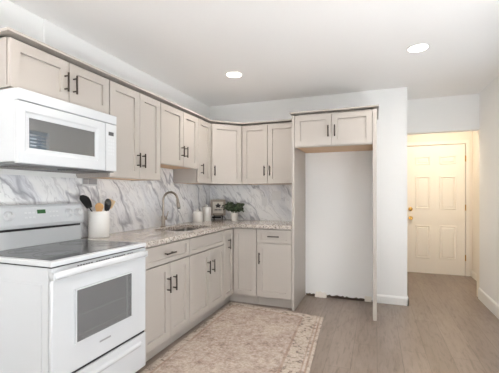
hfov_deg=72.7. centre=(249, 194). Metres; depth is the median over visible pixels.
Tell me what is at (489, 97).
wall
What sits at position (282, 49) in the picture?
ceiling
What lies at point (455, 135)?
wall
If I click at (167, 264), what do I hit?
base cabinet
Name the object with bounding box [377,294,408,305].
baseboard
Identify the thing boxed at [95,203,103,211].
wooden spoon
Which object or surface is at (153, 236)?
countertop
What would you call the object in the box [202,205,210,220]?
canister
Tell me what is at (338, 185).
wall
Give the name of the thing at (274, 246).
base cabinet
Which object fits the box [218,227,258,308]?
base cabinet
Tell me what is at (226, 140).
upper cabinet
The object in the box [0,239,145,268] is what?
cooktop
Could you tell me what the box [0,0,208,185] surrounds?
wall
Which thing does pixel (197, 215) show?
canister
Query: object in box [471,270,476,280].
baseboard
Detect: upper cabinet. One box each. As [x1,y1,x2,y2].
[0,37,108,113]
[76,80,159,180]
[160,102,197,169]
[173,118,210,183]
[195,124,245,184]
[242,123,291,184]
[289,105,378,152]
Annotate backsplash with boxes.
[0,168,209,237]
[210,185,291,220]
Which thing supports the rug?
on the floor
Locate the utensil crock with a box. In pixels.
[88,211,109,237]
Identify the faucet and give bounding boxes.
[160,191,180,226]
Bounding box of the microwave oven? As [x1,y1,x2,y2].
[0,87,116,173]
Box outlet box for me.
[82,178,96,185]
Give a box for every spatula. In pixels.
[79,195,92,211]
[109,198,114,208]
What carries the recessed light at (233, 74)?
in the ceiling
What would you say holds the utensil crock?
on the countertop
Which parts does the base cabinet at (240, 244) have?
door, door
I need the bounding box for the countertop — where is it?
[81,219,291,247]
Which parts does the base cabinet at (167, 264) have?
door, drawer, handle, handle, door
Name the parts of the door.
panel, panel, panel, panel, panel, panel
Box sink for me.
[172,228,195,230]
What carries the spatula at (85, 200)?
in the utensil crock
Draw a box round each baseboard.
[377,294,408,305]
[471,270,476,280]
[478,288,498,318]
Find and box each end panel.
[292,116,304,310]
[373,109,376,320]
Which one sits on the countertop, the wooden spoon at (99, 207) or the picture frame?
the picture frame
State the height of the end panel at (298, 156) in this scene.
2.093 m
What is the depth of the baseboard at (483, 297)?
3.69 m
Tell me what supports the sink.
in the countertop
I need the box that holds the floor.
[135,272,498,372]
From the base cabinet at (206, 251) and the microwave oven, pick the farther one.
the base cabinet at (206, 251)
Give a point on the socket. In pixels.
(91, 181)
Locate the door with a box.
[407,139,469,276]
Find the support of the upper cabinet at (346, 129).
attached to the wall at (338, 185)
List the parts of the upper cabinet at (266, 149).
door, door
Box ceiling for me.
[9,0,498,106]
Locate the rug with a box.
[140,302,322,372]
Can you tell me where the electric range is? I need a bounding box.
[0,203,147,372]
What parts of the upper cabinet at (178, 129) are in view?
door, underside panel, door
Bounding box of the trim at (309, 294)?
[306,293,364,300]
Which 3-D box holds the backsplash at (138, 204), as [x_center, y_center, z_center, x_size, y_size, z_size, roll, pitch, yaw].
[-1.069,0.054,3.277,0.010,0.666,2.975,0,0,20]
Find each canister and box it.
[193,209,202,221]
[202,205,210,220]
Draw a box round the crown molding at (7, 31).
[0,27,291,125]
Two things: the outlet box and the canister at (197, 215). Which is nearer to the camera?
the outlet box
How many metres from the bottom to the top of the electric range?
1.181 m
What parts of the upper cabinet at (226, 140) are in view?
door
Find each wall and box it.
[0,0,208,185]
[209,87,406,301]
[407,131,471,275]
[472,75,498,304]
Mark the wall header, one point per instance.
(460, 113)
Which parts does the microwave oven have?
door, control panel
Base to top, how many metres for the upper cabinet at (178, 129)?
0.560 m
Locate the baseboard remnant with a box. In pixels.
[365,296,371,301]
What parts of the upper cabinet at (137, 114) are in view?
underside panel, door, door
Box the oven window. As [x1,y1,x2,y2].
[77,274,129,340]
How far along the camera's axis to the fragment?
4.13 m
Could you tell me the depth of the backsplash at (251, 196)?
4.43 m
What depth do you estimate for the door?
5.32 m
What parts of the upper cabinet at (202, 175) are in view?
door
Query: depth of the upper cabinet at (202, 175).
3.82 m
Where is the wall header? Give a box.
[407,94,478,134]
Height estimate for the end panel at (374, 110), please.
2.093 m
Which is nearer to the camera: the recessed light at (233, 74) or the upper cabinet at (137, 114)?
the upper cabinet at (137, 114)
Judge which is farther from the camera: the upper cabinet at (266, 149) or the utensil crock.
the upper cabinet at (266, 149)
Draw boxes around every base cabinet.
[144,239,188,361]
[182,230,223,334]
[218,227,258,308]
[257,228,291,307]
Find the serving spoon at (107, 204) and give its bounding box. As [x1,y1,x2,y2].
[104,199,110,210]
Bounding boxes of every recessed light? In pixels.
[225,71,242,77]
[406,43,429,52]
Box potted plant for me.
[221,202,244,220]
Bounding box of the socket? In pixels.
[89,179,96,184]
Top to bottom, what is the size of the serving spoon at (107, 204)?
0.287 m
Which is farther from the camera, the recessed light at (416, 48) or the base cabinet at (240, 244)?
the base cabinet at (240, 244)
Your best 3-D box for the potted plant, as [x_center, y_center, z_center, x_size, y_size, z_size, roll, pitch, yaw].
[-0.202,0.211,4.346,0.301,0.244,0.276,0,0,20]
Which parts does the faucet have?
spout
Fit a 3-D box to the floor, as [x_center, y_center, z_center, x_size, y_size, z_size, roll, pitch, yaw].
[0.285,1.297,1.869,3.830,0.100,8.608,0,0,20]
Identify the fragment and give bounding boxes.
[315,291,326,297]
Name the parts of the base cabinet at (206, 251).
door, door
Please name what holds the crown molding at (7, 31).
on the upper cabinet at (22, 65)
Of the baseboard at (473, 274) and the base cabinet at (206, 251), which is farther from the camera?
the baseboard at (473, 274)
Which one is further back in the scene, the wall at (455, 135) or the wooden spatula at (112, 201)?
the wall at (455, 135)
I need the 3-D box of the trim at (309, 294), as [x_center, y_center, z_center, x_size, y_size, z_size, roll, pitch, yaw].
[1.066,1.229,4.078,0.772,0.037,0.006,0,0,20]
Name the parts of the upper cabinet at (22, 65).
door, handle, handle, door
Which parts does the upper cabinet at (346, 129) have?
door, crown, rail, underside panel, door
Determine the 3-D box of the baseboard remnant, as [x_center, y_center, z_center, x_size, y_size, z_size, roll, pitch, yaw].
[1.382,1.216,3.950,0.078,0.061,0.012,0,0,20]
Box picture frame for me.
[211,200,225,218]
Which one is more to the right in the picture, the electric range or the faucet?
the faucet
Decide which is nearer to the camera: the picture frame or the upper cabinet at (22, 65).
the upper cabinet at (22, 65)

